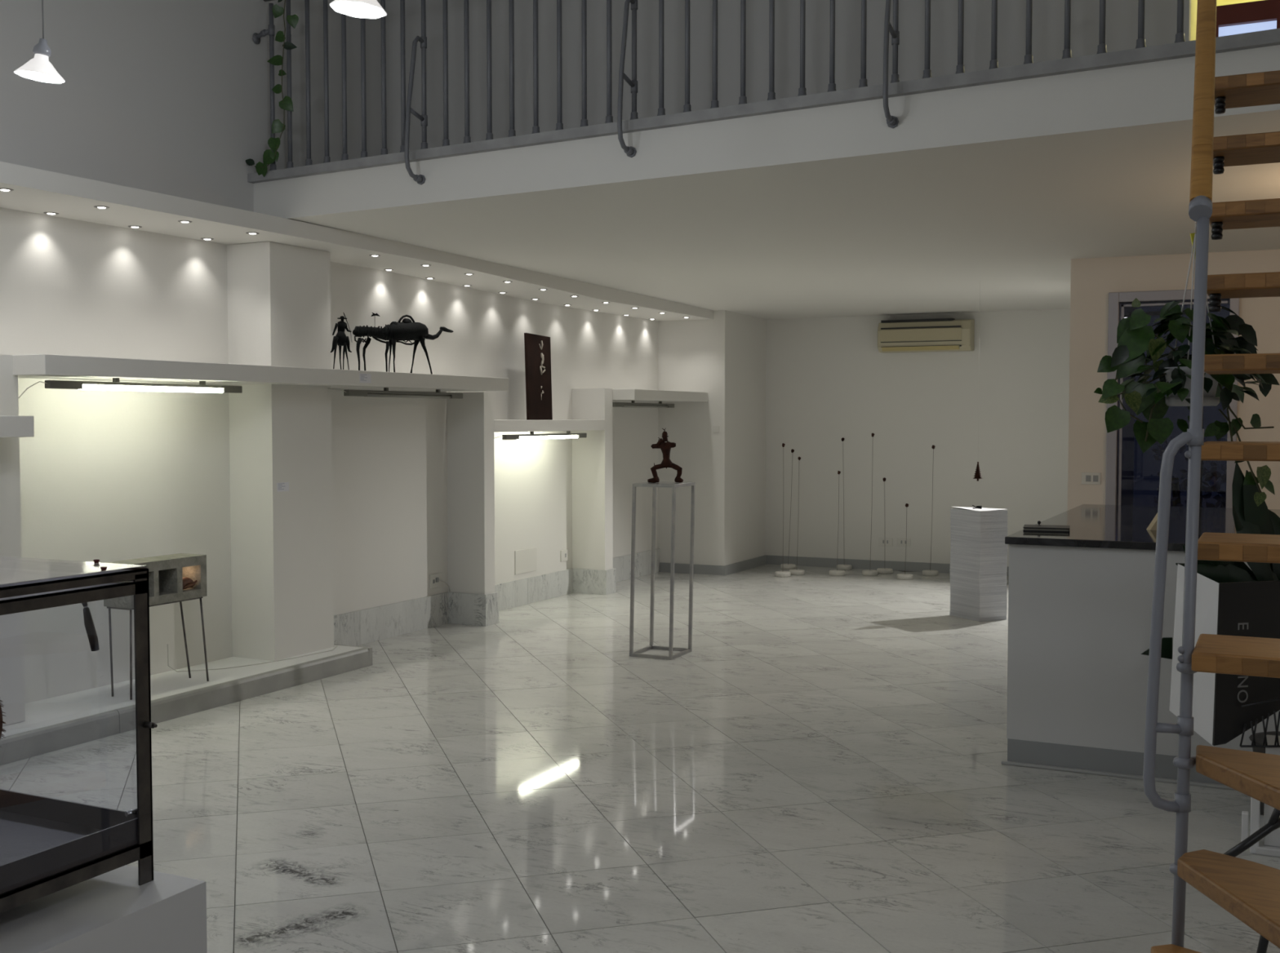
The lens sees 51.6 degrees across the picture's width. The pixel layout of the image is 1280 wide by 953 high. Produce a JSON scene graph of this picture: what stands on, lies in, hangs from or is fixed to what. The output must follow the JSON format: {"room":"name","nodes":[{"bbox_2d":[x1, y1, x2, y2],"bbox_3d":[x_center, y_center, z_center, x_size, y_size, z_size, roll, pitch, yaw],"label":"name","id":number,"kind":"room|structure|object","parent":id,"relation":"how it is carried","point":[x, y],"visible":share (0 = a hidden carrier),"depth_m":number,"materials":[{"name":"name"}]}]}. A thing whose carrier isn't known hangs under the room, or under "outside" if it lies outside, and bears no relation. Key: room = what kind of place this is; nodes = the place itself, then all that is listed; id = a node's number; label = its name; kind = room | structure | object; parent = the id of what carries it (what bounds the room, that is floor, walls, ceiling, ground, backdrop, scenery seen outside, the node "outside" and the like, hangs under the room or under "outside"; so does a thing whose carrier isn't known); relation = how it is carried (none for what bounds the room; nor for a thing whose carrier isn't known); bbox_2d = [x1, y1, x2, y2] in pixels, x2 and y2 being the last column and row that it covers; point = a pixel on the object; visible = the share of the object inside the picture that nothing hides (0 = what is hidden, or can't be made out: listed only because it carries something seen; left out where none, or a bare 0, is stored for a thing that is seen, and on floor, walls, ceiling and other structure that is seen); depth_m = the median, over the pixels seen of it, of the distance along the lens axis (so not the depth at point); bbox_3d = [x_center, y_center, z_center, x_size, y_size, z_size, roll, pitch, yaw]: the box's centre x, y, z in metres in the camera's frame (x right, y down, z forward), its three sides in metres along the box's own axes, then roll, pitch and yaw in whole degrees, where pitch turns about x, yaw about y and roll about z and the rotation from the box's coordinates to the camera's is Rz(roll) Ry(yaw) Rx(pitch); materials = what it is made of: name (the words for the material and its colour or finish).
{"room":"museum","nodes":[
{"label":"museum","id":0,"kind":"room"},
{"bbox_2d":[0,354,25,726],"bbox_3d":[-3.707,0.351,5.834,0.360,1.842,2.000,1,3,26],"label":"wall column","id":1,"kind":"structure","parent":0,"point":[11,631],"depth_m":6.60,"materials":[{"name":"white paint"}]},
{"bbox_2d":[0,416,34,437],"bbox_3d":[-3.376,-0.216,5.815,0.230,0.103,1.500,1,3,26],"label":"wall shelf","id":2,"kind":"object","parent":1,"relation":"attached to","point":[10,426],"visible":1,"depth_m":6.35,"materials":[{"name":"white paint"}]},
{"bbox_2d":[0,0,382,212],"bbox_3d":[-4.367,-2.486,4.640,0.610,2.139,11.100,1,3,26],"label":"wall","id":3,"kind":"structure","parent":0,"point":[169,97],"depth_m":7.51,"materials":[{"name":"grey paint"}]},
{"bbox_2d":[247,27,1279,183],"bbox_3d":[1.557,-1.859,6.425,8.500,0.283,0.550,1,3,26],"label":"trim","id":4,"kind":"structure","parent":3,"relation":"attached to","point":[1268,37],"depth_m":6.48,"materials":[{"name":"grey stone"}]},
{"bbox_2d":[252,0,1185,184],"bbox_3d":[1.304,-2.307,6.225,8.198,1.403,0.223,1,3,26],"label":"railing","id":5,"kind":"object","parent":4,"relation":"on","point":[892,122],"visible":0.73,"depth_m":7.10,"materials":[{"name":"grey metal"}]},
{"bbox_2d":[245,0,298,177],"bbox_3d":[-2.211,-2.346,7.917,0.404,1.113,0.089,1,3,19],"label":"trailing vine","id":6,"kind":"object","parent":5,"relation":"attached to","point":[268,157],"visible":1,"depth_m":7.89,"materials":[{"name":"green plant"}]},
{"bbox_2d":[710,99,719,108],"bbox_3d":[0.383,-1.897,6.779,0.052,0.056,0.052,1,3,26],"label":"socket","id":7,"kind":"object","parent":5,"relation":"attached to","point":[714,103],"depth_m":6.76,"materials":[{"name":"grey paint"}]},
{"bbox_2d":[797,87,806,96],"bbox_3d":[0.806,-1.901,6.573,0.052,0.056,0.052,1,3,26],"label":"socket","id":8,"kind":"object","parent":5,"relation":"attached to","point":[802,91],"depth_m":6.56,"materials":[{"name":"grey paint"}]},
{"bbox_2d":[858,78,867,87],"bbox_3d":[1.085,-1.904,6.436,0.052,0.056,0.052,1,3,26],"label":"socket","id":9,"kind":"object","parent":5,"relation":"attached to","point":[863,82],"depth_m":6.42,"materials":[{"name":"grey paint"}]},
{"bbox_2d":[890,73,899,83],"bbox_3d":[1.226,-1.905,6.367,0.052,0.056,0.052,1,3,26],"label":"socket","id":10,"kind":"object","parent":5,"relation":"attached to","point":[895,77],"depth_m":6.35,"materials":[{"name":"grey paint"}]},
{"bbox_2d":[922,69,931,78],"bbox_3d":[1.366,-1.907,6.299,0.052,0.056,0.052,1,3,26],"label":"socket","id":11,"kind":"object","parent":5,"relation":"attached to","point":[926,73],"depth_m":6.28,"materials":[{"name":"grey paint"}]},
{"bbox_2d":[955,64,964,74],"bbox_3d":[1.507,-1.908,6.230,0.052,0.056,0.052,1,3,26],"label":"socket","id":12,"kind":"object","parent":5,"relation":"attached to","point":[960,68],"depth_m":6.21,"materials":[{"name":"grey paint"}]},
{"bbox_2d":[988,59,998,69],"bbox_3d":[1.646,-1.910,6.162,0.052,0.056,0.052,1,3,26],"label":"socket","id":13,"kind":"object","parent":5,"relation":"attached to","point":[993,64],"depth_m":6.14,"materials":[{"name":"grey paint"}]},
{"bbox_2d":[1023,53,1033,64],"bbox_3d":[1.787,-1.911,6.093,0.052,0.056,0.052,1,3,26],"label":"socket","id":14,"kind":"object","parent":5,"relation":"attached to","point":[1028,57],"depth_m":6.08,"materials":[{"name":"grey paint"}]},
{"bbox_2d":[1062,48,1071,58],"bbox_3d":[1.940,-1.913,6.019,0.052,0.056,0.052,1,3,26],"label":"socket","id":15,"kind":"object","parent":5,"relation":"attached to","point":[1066,52],"depth_m":6.00,"materials":[{"name":"grey paint"}]},
{"bbox_2d":[1097,43,1106,53],"bbox_3d":[2.076,-1.914,5.952,0.052,0.056,0.052,1,3,26],"label":"socket","id":16,"kind":"object","parent":5,"relation":"attached to","point":[1101,46],"depth_m":5.94,"materials":[{"name":"grey paint"}]},
{"bbox_2d":[1135,37,1146,48],"bbox_3d":[2.223,-1.915,5.880,0.052,0.056,0.052,1,3,26],"label":"socket","id":17,"kind":"object","parent":5,"relation":"attached to","point":[1140,42],"depth_m":5.86,"materials":[{"name":"grey paint"}]},
{"bbox_2d":[1174,32,1185,43],"bbox_3d":[2.368,-1.917,5.810,0.052,0.056,0.052,1,3,26],"label":"socket","id":18,"kind":"object","parent":5,"relation":"attached to","point":[1180,37],"depth_m":5.79,"materials":[{"name":"grey paint"}]},
{"bbox_2d":[226,241,333,661],"bbox_3d":[-2.335,-0.163,8.639,0.350,2.630,0.580,1,3,26],"label":"wall column","id":19,"kind":"structure","parent":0,"point":[279,295],"depth_m":8.43,"materials":[{"name":"white paint"}]},
{"bbox_2d":[276,482,288,492],"bbox_3d":[-2.262,0.066,8.396,0.002,0.057,0.110,1,3,26],"label":"wall label","id":20,"kind":"object","parent":19,"relation":"attached to","point":[281,486],"visible":1,"depth_m":8.39,"materials":[{"name":"white paper"}]},
{"bbox_2d":[0,207,657,703],"bbox_3d":[-3.439,-0.089,7.060,0.250,2.860,16.070,1,3,26],"label":"wall","id":21,"kind":"structure","parent":0,"point":[107,476],"depth_m":8.32,"materials":[{"name":"white paint"}]},
{"bbox_2d":[12,354,508,391],"bbox_3d":[-2.233,-0.640,8.552,0.590,0.100,4.310,1,3,26],"label":"wall shelf","id":22,"kind":"object","parent":21,"relation":"attached to","point":[51,366],"visible":0.92,"depth_m":7.64,"materials":[{"name":"white paint"}]},
{"bbox_2d":[18,377,242,398],"bbox_3d":[-2.744,-0.469,7.248,0.144,0.127,1.452,1,3,26],"label":"lamp","id":23,"kind":"object","parent":22,"relation":"attached to","point":[61,384],"visible":1,"depth_m":7.16,"materials":[{"name":"grey"}]},
{"bbox_2d":[330,313,351,369],"bbox_3d":[-2.023,-0.906,8.910,0.091,0.401,0.255,1,3,26],"label":"sculpture","id":24,"kind":"object","parent":22,"relation":"on","point":[340,340],"visible":0.94,"depth_m":8.91,"materials":[{"name":"black metal"}]},
{"bbox_2d":[359,373,371,382],"bbox_3d":[-1.812,-0.648,8.741,0.002,0.060,0.120,1,3,26],"label":"wall label","id":25,"kind":"object","parent":22,"relation":"attached to","point":[363,378],"visible":1,"depth_m":8.74,"materials":[{"name":"white paper"}]},
{"bbox_2d":[352,312,391,372],"bbox_3d":[-1.899,-0.942,9.352,0.092,0.434,0.453,1,3,26],"label":"animal sculpture","id":26,"kind":"object","parent":22,"relation":"on","point":[375,333],"visible":0.95,"depth_m":9.32,"materials":[{"name":"black metal"}]},
{"bbox_2d":[328,387,462,399],"bbox_3d":[-1.698,-0.590,9.366,0.124,0.066,1.422,1,3,26],"label":"lamp","id":27,"kind":"object","parent":22,"relation":"attached to","point":[385,393],"visible":1,"depth_m":9.28,"materials":[{"name":"grey metal"}]},
{"bbox_2d":[381,315,453,374],"bbox_3d":[-1.605,-0.948,9.590,0.139,0.428,0.888,1,3,26],"label":"sculpture","id":28,"kind":"object","parent":22,"relation":"on","point":[407,330],"visible":0.98,"depth_m":9.43,"materials":[{"name":"black metal"}]},
{"bbox_2d":[333,592,498,646],"bbox_3d":[-1.729,1.092,9.912,0.372,0.250,1.920,1,3,26],"label":"baseboard","id":29,"kind":"structure","parent":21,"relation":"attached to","point":[362,627],"depth_m":10.25,"materials":[{"name":"stone"}]},
{"bbox_2d":[429,573,442,588],"bbox_3d":[-1.616,0.829,10.531,0.022,0.108,0.170,1,3,26],"label":"wall socket","id":30,"kind":"object","parent":21,"relation":"attached to","point":[434,582],"visible":1,"depth_m":10.51,"materials":[{"name":"white plastic"}]},
{"bbox_2d":[515,547,537,574],"bbox_3d":[-1.013,0.750,11.781,0.008,0.210,0.370,1,3,26],"label":"cover","id":31,"kind":"object","parent":21,"relation":"attached to","point":[526,560],"visible":1,"depth_m":11.77,"materials":[{"name":"white plastic"}]},
{"bbox_2d":[493,419,604,432],"bbox_3d":[-0.906,-0.446,11.559,0.350,0.098,1.920,1,3,26],"label":"wall shelf","id":32,"kind":"object","parent":21,"relation":"attached to","point":[500,426],"visible":0.74,"depth_m":11.41,"materials":[{"name":"white paint"}]},
{"bbox_2d":[524,333,552,420],"bbox_3d":[-0.867,-0.853,11.364,0.055,0.734,0.405,1,3,26],"label":"panel","id":33,"kind":"object","parent":32,"relation":"on","point":[537,348],"visible":1,"depth_m":11.33,"materials":[{"name":"black wood"}]},
{"bbox_2d":[493,431,586,439],"bbox_3d":[-0.861,-0.346,11.357,0.161,0.082,1.591,2,3,31],"label":"lamp","id":34,"kind":"object","parent":32,"relation":"attached to","point":[556,436],"visible":0.98,"depth_m":11.36,"materials":[{"name":"grey"}]},
{"bbox_2d":[494,568,615,611],"bbox_3d":[-0.852,1.023,11.709,0.372,0.230,2.080,1,3,26],"label":"baseboard","id":35,"kind":"structure","parent":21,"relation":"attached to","point":[515,593],"depth_m":12.22,"materials":[{"name":"stone"}]},
{"bbox_2d":[560,549,568,562],"bbox_3d":[-0.704,0.740,12.409,0.014,0.105,0.150,1,3,26],"label":"wall socket","id":36,"kind":"object","parent":21,"relation":"attached to","point":[564,554],"visible":1,"depth_m":12.39,"materials":[{"name":"white plastic"}]},
{"bbox_2d":[613,548,659,582],"bbox_3d":[-0.175,0.935,13.496,0.020,0.250,1.730,1,3,26],"label":"baseboard","id":37,"kind":"structure","parent":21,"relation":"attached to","point":[622,565],"depth_m":13.77,"materials":[{"name":"stone"}]},
{"bbox_2d":[613,389,707,402],"bbox_3d":[0.072,-0.808,13.288,0.580,0.100,1.750,1,3,26],"label":"wall shelf","id":38,"kind":"object","parent":21,"relation":"attached to","point":[619,395],"visible":0.75,"depth_m":12.91,"materials":[{"name":"white paint"}]},
{"bbox_2d":[613,400,674,408],"bbox_3d":[0.040,-0.716,13.113,0.044,0.066,1.360,1,3,26],"label":"lamp","id":39,"kind":"object","parent":38,"relation":"attached to","point":[633,404],"visible":0.98,"depth_m":13.06,"materials":[{"name":"grey metal"}]},
{"bbox_2d":[0,161,713,321],"bbox_3d":[-3.040,-1.419,6.806,0.640,0.160,16.070,1,3,26],"label":"soffit","id":40,"kind":"structure","parent":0,"point":[38,191],"depth_m":8.18,"materials":[{"name":"white paint"}]},
{"bbox_2d":[446,391,494,595],"bbox_3d":[-1.359,0.254,10.659,0.350,1.860,0.150,1,3,26],"label":"wall column","id":41,"kind":"structure","parent":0,"point":[470,419],"depth_m":10.58,"materials":[{"name":"white paint"}]},
{"bbox_2d":[572,388,613,570],"bbox_3d":[-0.450,0.137,12.521,0.350,1.930,0.160,1,3,26],"label":"wall column","id":42,"kind":"structure","parent":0,"point":[592,455],"depth_m":12.44,"materials":[{"name":"white paint"}]},
{"bbox_2d":[0,564,1279,952],"bbox_3d":[0.995,1.526,5.705,10.000,0.250,18.439,1,3,26],"label":"floor","id":43,"kind":"structure","parent":0,"point":[821,771],"depth_m":5.75,"materials":[{"name":"grey tile"}]},
{"bbox_2d":[0,555,157,913],"bbox_3d":[-1.232,0.435,2.029,0.524,0.554,0.800,1,3,26],"label":"display case","id":44,"kind":"object","parent":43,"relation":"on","point":[48,846],"visible":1,"depth_m":2.25,"materials":[{"name":"metal"}]},
{"bbox_2d":[0,697,6,747],"bbox_3d":[-1.087,0.494,2.224,0.047,0.266,0.048,1,3,26],"label":"tuft","id":45,"kind":"object","parent":44,"relation":"in","point":[2,730],"visible":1,"depth_m":2.22,"materials":[{"name":"brown"}]},
{"bbox_2d":[0,789,137,894],"bbox_3d":[-1.243,0.618,2.043,0.488,0.043,0.788,1,3,26],"label":"tray","id":46,"kind":"object","parent":44,"relation":"on","point":[46,842],"depth_m":2.25,"materials":[{"name":"grey metal"}]},
{"bbox_2d":[81,602,99,651],"bbox_3d":[-0.970,0.260,2.334,0.033,0.096,0.016,0,3,0],"label":"tool","id":47,"kind":"object","parent":44,"relation":"hanging from","point":[92,637],"visible":0.92,"depth_m":2.33,"materials":[{"name":"metal"}]},
{"bbox_2d":[0,865,207,952],"bbox_3d":[-1.237,1.138,2.018,0.620,0.850,0.950,1,3,26],"label":"plinth","id":48,"kind":"object","parent":43,"relation":"on","point":[108,913],"visible":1,"depth_m":2.18,"materials":[{"name":"white paint"}]},
{"bbox_2d":[0,644,372,765],"bbox_3d":[-2.995,1.280,7.067,0.592,0.122,4.285,1,3,26],"label":"display platform","id":49,"kind":"object","parent":43,"relation":"on","point":[53,724],"visible":0.93,"depth_m":7.38,"materials":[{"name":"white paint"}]},
{"bbox_2d":[103,553,208,700],"bbox_3d":[-2.710,0.832,7.490,0.200,0.743,0.615,1,3,26],"label":"sculpture","id":50,"kind":"object","parent":49,"relation":"on","point":[166,573],"visible":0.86,"depth_m":7.47,"materials":[{"name":"metal"}]},
{"bbox_2d":[182,577,197,590],"bbox_3d":[-2.600,0.612,7.583,0.063,0.073,0.125,1,3,26],"label":"fragment","id":51,"kind":"object","parent":50,"relation":"in","point":[188,583],"visible":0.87,"depth_m":7.57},
{"bbox_2d":[629,481,695,660],"bbox_3d":[0.157,0.644,9.264,0.344,1.202,0.369,1,3,26],"label":"display stand","id":52,"kind":"object","parent":43,"relation":"on","point":[673,485],"visible":0.91,"depth_m":9.19,"materials":[{"name":"grey metal"}]},
{"bbox_2d":[647,428,683,483],"bbox_3d":[0.175,-0.147,9.223,0.248,0.382,0.098,0,3,-5],"label":"figure sculpture","id":53,"kind":"object","parent":52,"relation":"on","point":[665,447],"visible":1,"depth_m":9.21,"materials":[{"name":"metal"}]},
{"bbox_2d":[774,443,791,577],"bbox_3d":[1.493,0.348,13.826,0.166,1.394,0.166,1,3,26],"label":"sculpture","id":54,"kind":"object","parent":43,"relation":"on","point":[777,574],"visible":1,"depth_m":13.81,"materials":[{"name":"paint"}]},
{"bbox_2d":[780,448,795,569],"bbox_3d":[1.629,0.356,14.536,0.166,1.316,0.166,1,3,26],"label":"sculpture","id":55,"kind":"object","parent":43,"relation":"on","point":[784,566],"visible":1,"depth_m":14.51,"materials":[{"name":"paint"}]},
{"bbox_2d":[788,457,804,575],"bbox_3d":[1.660,0.414,14.000,0.166,1.247,0.166,1,3,26],"label":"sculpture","id":56,"kind":"object","parent":43,"relation":"on","point":[793,572],"visible":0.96,"depth_m":13.97,"materials":[{"name":"paint"}]},
{"bbox_2d":[829,471,844,576],"bbox_3d":[2.079,0.489,13.946,0.166,1.102,0.166,1,3,26],"label":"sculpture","id":57,"kind":"object","parent":43,"relation":"on","point":[837,572],"visible":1,"depth_m":13.93,"materials":[{"name":"paint"}]},
{"bbox_2d":[837,437,852,570],"bbox_3d":[2.235,0.296,14.472,0.166,1.442,0.166,1,3,26],"label":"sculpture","id":58,"kind":"object","parent":43,"relation":"on","point":[843,567],"visible":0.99,"depth_m":14.44,"materials":[{"name":"paint"}]},
{"bbox_2d":[862,433,878,576],"bbox_3d":[2.427,0.291,13.937,0.166,1.497,0.166,1,3,26],"label":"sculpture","id":59,"kind":"object","parent":43,"relation":"on","point":[868,572],"visible":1,"depth_m":13.92,"materials":[{"name":"paint"}]},
{"bbox_2d":[876,477,893,573],"bbox_3d":[2.614,0.521,14.121,0.166,1.022,0.166,1,3,26],"label":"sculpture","id":60,"kind":"object","parent":43,"relation":"on","point":[881,571],"visible":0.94,"depth_m":14.09,"materials":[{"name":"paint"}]},
{"bbox_2d":[897,503,913,580],"bbox_3d":[2.727,0.665,13.619,0.166,0.779,0.166,1,3,26],"label":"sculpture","id":61,"kind":"object","parent":43,"relation":"on","point":[904,576],"visible":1,"depth_m":13.59,"materials":[{"name":"paint"}]},
{"bbox_2d":[922,444,938,576],"bbox_3d":[3.061,0.354,13.940,0.166,1.371,0.166,1,3,26],"label":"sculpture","id":62,"kind":"object","parent":43,"relation":"on","point":[930,572],"visible":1,"depth_m":13.92,"materials":[{"name":"paint"}]},
{"bbox_2d":[949,506,1008,622],"bbox_3d":[2.803,0.713,10.972,0.284,0.915,0.390,-1,3,-24],"label":"pedestal","id":63,"kind":"object","parent":43,"relation":"on","point":[978,570],"visible":0.98,"depth_m":10.83,"materials":[{"name":"white"}]},
{"bbox_2d":[1000,504,1279,791],"bbox_3d":[3.182,0.796,7.073,1.945,1.090,2.670,1,3,26],"label":"counter","id":64,"kind":"object","parent":43,"relation":"on","point":[1080,599],"depth_m":6.18,"materials":[{"name":"grey paint"}]},
{"bbox_2d":[1022,524,1070,532],"bbox_3d":[2.036,0.260,6.633,0.220,0.020,0.180,1,3,18],"label":"notebook","id":65,"kind":"object","parent":64,"relation":"on","point":[1038,528],"visible":1,"depth_m":6.57,"materials":[{"name":"black paper"}]},
{"bbox_2d":[1146,513,1157,530],"bbox_3d":[2.584,0.226,6.664,0.055,0.085,0.050,0,3,0],"label":"wedge","id":66,"kind":"object","parent":64,"relation":"on","point":[1153,526],"visible":0.55,"depth_m":6.65,"materials":[{"name":"beige"}]},
{"bbox_2d":[1142,217,1209,947],"bbox_3d":[1.126,0.496,2.772,0.139,2.067,0.044,0,3,-7],"label":"pole","id":67,"kind":"object","parent":43,"relation":"on","point":[1193,437],"visible":0.84,"depth_m":2.76,"materials":[{"name":"grey metal"}]},
{"bbox_2d":[1188,0,1216,221],"bbox_3d":[1.328,-1.039,3.108,0.045,0.994,0.939,1,3,23],"label":"wooden post","id":68,"kind":"object","parent":67,"relation":"attached to","point":[1200,205],"visible":1,"depth_m":2.89,"materials":[{"name":"brown wood"}]},
{"bbox_2d":[1151,70,1279,952],"bbox_3d":[1.653,-0.055,2.990,0.821,2.140,2.191,1,3,26],"label":"staircase","id":69,"kind":"structure","parent":67,"relation":"attached to","point":[1248,891],"depth_m":2.83,"materials":[{"name":"brown wood"}]},
{"bbox_2d":[1093,221,1279,506],"bbox_3d":[1.510,-0.325,3.645,0.409,0.818,0.444,2,3,42],"label":"pothos","id":70,"kind":"object","parent":69,"relation":"hanging from","point":[1135,337],"visible":0.78,"depth_m":3.62,"materials":[{"name":"green plant"}]},
{"bbox_2d":[1163,366,1217,397],"bbox_3d":[1.518,-0.253,3.642,0.148,0.094,0.148,1,3,26],"label":"pot","id":71,"kind":"object","parent":70,"relation":"on","point":[1170,373],"depth_m":3.59,"materials":[{"name":"grey"}]},
{"bbox_2d":[1151,431,1226,508],"bbox_3d":[6.123,0.348,11.778,2.974,1.617,0.766,1,3,26],"label":"hedge","id":72,"kind":"object","parent":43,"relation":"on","point":[1176,490],"visible":0.13,"depth_m":12.20,"materials":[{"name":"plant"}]},
{"bbox_2d":[1199,460,1202,507],"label":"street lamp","id":73,"kind":"object","parent":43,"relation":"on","point":[1201,478],"depth_m":11.80,"materials":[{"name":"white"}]},
{"bbox_2d":[1175,462,1279,815],"bbox_3d":[2.546,0.675,5.433,0.684,1.475,0.377,1,3,18],"label":"floor plant","id":74,"kind":"object","parent":43,"relation":"on","point":[1248,518],"visible":0.4,"depth_m":5.37,"materials":[{"name":"green plant"}]},
{"bbox_2d":[1222,808,1279,952],"bbox_3d":[1.546,1.044,3.349,0.178,0.465,0.022,0,3,0],"label":"stand","id":75,"kind":"object","parent":43,"relation":"on","point":[1273,824],"visible":0.76,"depth_m":3.33,"materials":[{"name":"black metal"}]},
{"bbox_2d":[1240,734,1279,857],"bbox_3d":[2.686,1.243,5.089,0.668,0.370,0.467,1,3,26],"label":"pedestal","id":76,"kind":"object","parent":43,"relation":"on","point":[1269,846],"visible":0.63,"depth_m":5.02,"materials":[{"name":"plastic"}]},
{"bbox_2d":[1169,564,1279,746],"bbox_3d":[2.430,0.703,5.210,0.606,0.688,0.223,0,3,10],"label":"box","id":77,"kind":"object","parent":76,"relation":"on","point":[1239,609],"visible":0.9,"depth_m":5.17,"materials":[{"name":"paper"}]},
{"bbox_2d":[1140,637,1172,659],"bbox_3d":[2.121,0.706,5.439,0.129,0.090,0.006,0,3,0],"label":"card","id":78,"kind":"object","parent":77,"relation":"attached to","point":[1166,642],"visible":0.59,"depth_m":5.44,"materials":[{"name":"green paper"}]},
{"bbox_2d":[1240,697,1279,747],"bbox_3d":[2.485,0.941,5.146,0.307,0.225,0.009,0,3,0],"label":"wire rack","id":79,"kind":"object","parent":76,"relation":"on","point":[1277,726],"visible":1,"depth_m":5.15,"materials":[{"name":"black metal"}]},
{"bbox_2d":[657,310,766,565],"bbox_3d":[0.698,-0.442,14.658,1.020,2.900,1.230,1,3,26],"label":"wall column","id":80,"kind":"structure","parent":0,"point":[723,357],"depth_m":14.10,"materials":[{"name":"white paint"}]},
{"bbox_2d":[659,555,766,575],"bbox_3d":[0.829,0.960,14.644,0.760,0.100,1.250,1,3,26],"label":"baseboard","id":81,"kind":"structure","parent":80,"relation":"attached to","point":[736,567],"depth_m":14.14,"materials":[{"name":"grey stone"}]},
{"bbox_2d":[253,44,1279,319],"bbox_3d":[3.190,-1.816,9.778,8.500,0.542,7.900,1,3,26],"label":"ceiling","id":82,"kind":"structure","parent":0,"point":[835,211],"depth_m":7.54,"materials":[{"name":"white paint"}]},
{"bbox_2d":[973,280,982,481],"bbox_3d":[2.808,-0.793,10.977,0.078,1.662,0.081,0,3,5],"label":"tree ornament","id":83,"kind":"object","parent":82,"relation":"hanging from","point":[977,476],"visible":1,"depth_m":10.99,"materials":[{"name":"metal"}]},
{"bbox_2d":[385,0,1191,154],"bbox_3d":[2.050,-2.677,7.412,8.510,2.000,0.120,1,3,26],"label":"wall","id":84,"kind":"structure","parent":0,"point":[1047,15],"depth_m":8.19,"materials":[{"name":"grey paint"}]},
{"bbox_2d":[765,309,1070,567],"bbox_3d":[3.081,-0.427,14.319,4.180,2.900,0.250,1,3,26],"label":"wall","id":85,"kind":"structure","parent":0,"point":[828,380],"depth_m":14.28,"materials":[{"name":"white paint"}]},
{"bbox_2d":[878,537,892,546],"bbox_3d":[2.673,0.713,14.422,0.150,0.088,0.012,1,3,26],"label":"wall socket","id":86,"kind":"object","parent":85,"relation":"attached to","point":[882,541],"visible":1,"depth_m":14.42,"materials":[{"name":"white plastic"}]},
{"bbox_2d":[766,555,1008,576],"bbox_3d":[3.170,0.980,14.187,3.850,0.100,0.020,1,3,26],"label":"baseboard","id":87,"kind":"structure","parent":85,"relation":"attached to","point":[771,560],"depth_m":14.54,"materials":[{"name":"grey stone"}]},
{"bbox_2d":[897,537,911,546],"bbox_3d":[2.853,0.712,14.335,0.150,0.087,0.012,1,3,26],"label":"wall socket","id":88,"kind":"object","parent":85,"relation":"attached to","point":[900,542],"visible":0.98,"depth_m":14.33,"materials":[{"name":"white plastic"}]},
{"bbox_2d":[877,318,974,352],"bbox_3d":[3.025,-1.496,14.042,0.990,0.340,0.212,1,3,26],"label":"air conditioner","id":89,"kind":"object","parent":85,"relation":"attached to","point":[935,335],"visible":1,"depth_m":13.95,"materials":[{"name":"beige plastic"}]},
{"bbox_2d":[880,318,955,323],"bbox_3d":[2.952,-1.655,14.080,0.760,0.027,0.135,1,3,26],"label":"grille","id":90,"kind":"object","parent":89,"relation":"attached to","point":[935,320],"depth_m":13.99,"materials":[{"name":"black"}]},
{"bbox_2d":[1117,302,1136,505],"bbox_3d":[4.083,-0.356,11.550,0.050,3.000,3.850,1,3,26],"label":"wall","id":91,"kind":"structure","parent":0,"point":[1127,461],"depth_m":12.74,"materials":[{"name":"white paint"}]},
{"bbox_2d":[1067,248,1279,511],"bbox_3d":[5.059,-0.235,8.796,4.220,3.000,0.250,1,3,26],"label":"wall","id":92,"kind":"structure","parent":0,"point":[1092,279],"depth_m":9.44,"materials":[{"name":"beige paint"}]},
{"bbox_2d":[1081,472,1100,484],"bbox_3d":[3.249,0.014,9.544,0.131,0.086,0.012,1,3,26],"label":"light switch","id":93,"kind":"object","parent":92,"relation":"attached to","point":[1087,478],"visible":1,"depth_m":9.54,"materials":[{"name":"white plastic"}]},
{"bbox_2d":[1105,288,1239,508],"bbox_3d":[3.740,-0.032,9.343,0.850,2.545,0.120,1,3,26],"label":"door frame","id":94,"kind":"structure","parent":92,"relation":"in","point":[1115,300],"depth_m":9.41,"materials":[{"name":"silver metal"}]},
{"bbox_2d":[1190,0,1262,40],"bbox_3d":[4.798,-2.720,7.239,3.420,1.900,1.980,1,3,26],"label":"wall","id":95,"kind":"structure","parent":0,"point":[1193,2],"depth_m":7.39,"materials":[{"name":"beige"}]},
{"bbox_2d":[1215,0,1279,37],"bbox_3d":[3.807,-2.110,6.580,1.800,0.660,0.120,1,3,26],"label":"painting","id":96,"kind":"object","parent":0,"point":[1264,15],"depth_m":6.86,"materials":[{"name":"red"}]},
{"bbox_3d":[0.014,-3.611,3.593,9.360,0.200,13.650,1,3,26],"label":"ceiling","id":97,"kind":"structure","parent":0,"visible":0},
{"bbox_2d":[13,0,65,84],"bbox_3d":[-2.104,-2.472,4.596,0.156,2.164,0.157,-2,3,-41],"label":"pendant lamp","id":98,"kind":"object","parent":97,"relation":"hanging from","point":[39,68],"visible":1,"depth_m":4.62,"materials":[{"name":"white glass"}]},
{"bbox_2d":[32,38,51,57],"bbox_3d":[-2.094,-1.503,4.639,0.060,0.060,0.060,1,3,26],"label":"socket","id":99,"kind":"object","parent":98,"relation":"attached to","point":[42,49],"depth_m":4.62,"materials":[{"name":"grey metal"}]},
{"bbox_2d":[329,0,386,18],"bbox_3d":[-0.985,-2.588,4.591,0.189,1.930,0.189,-2,3,-43],"label":"pendant lamp","id":100,"kind":"object","parent":97,"relation":"hanging from","point":[370,9],"visible":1,"depth_m":4.69,"materials":[{"name":"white glass"}]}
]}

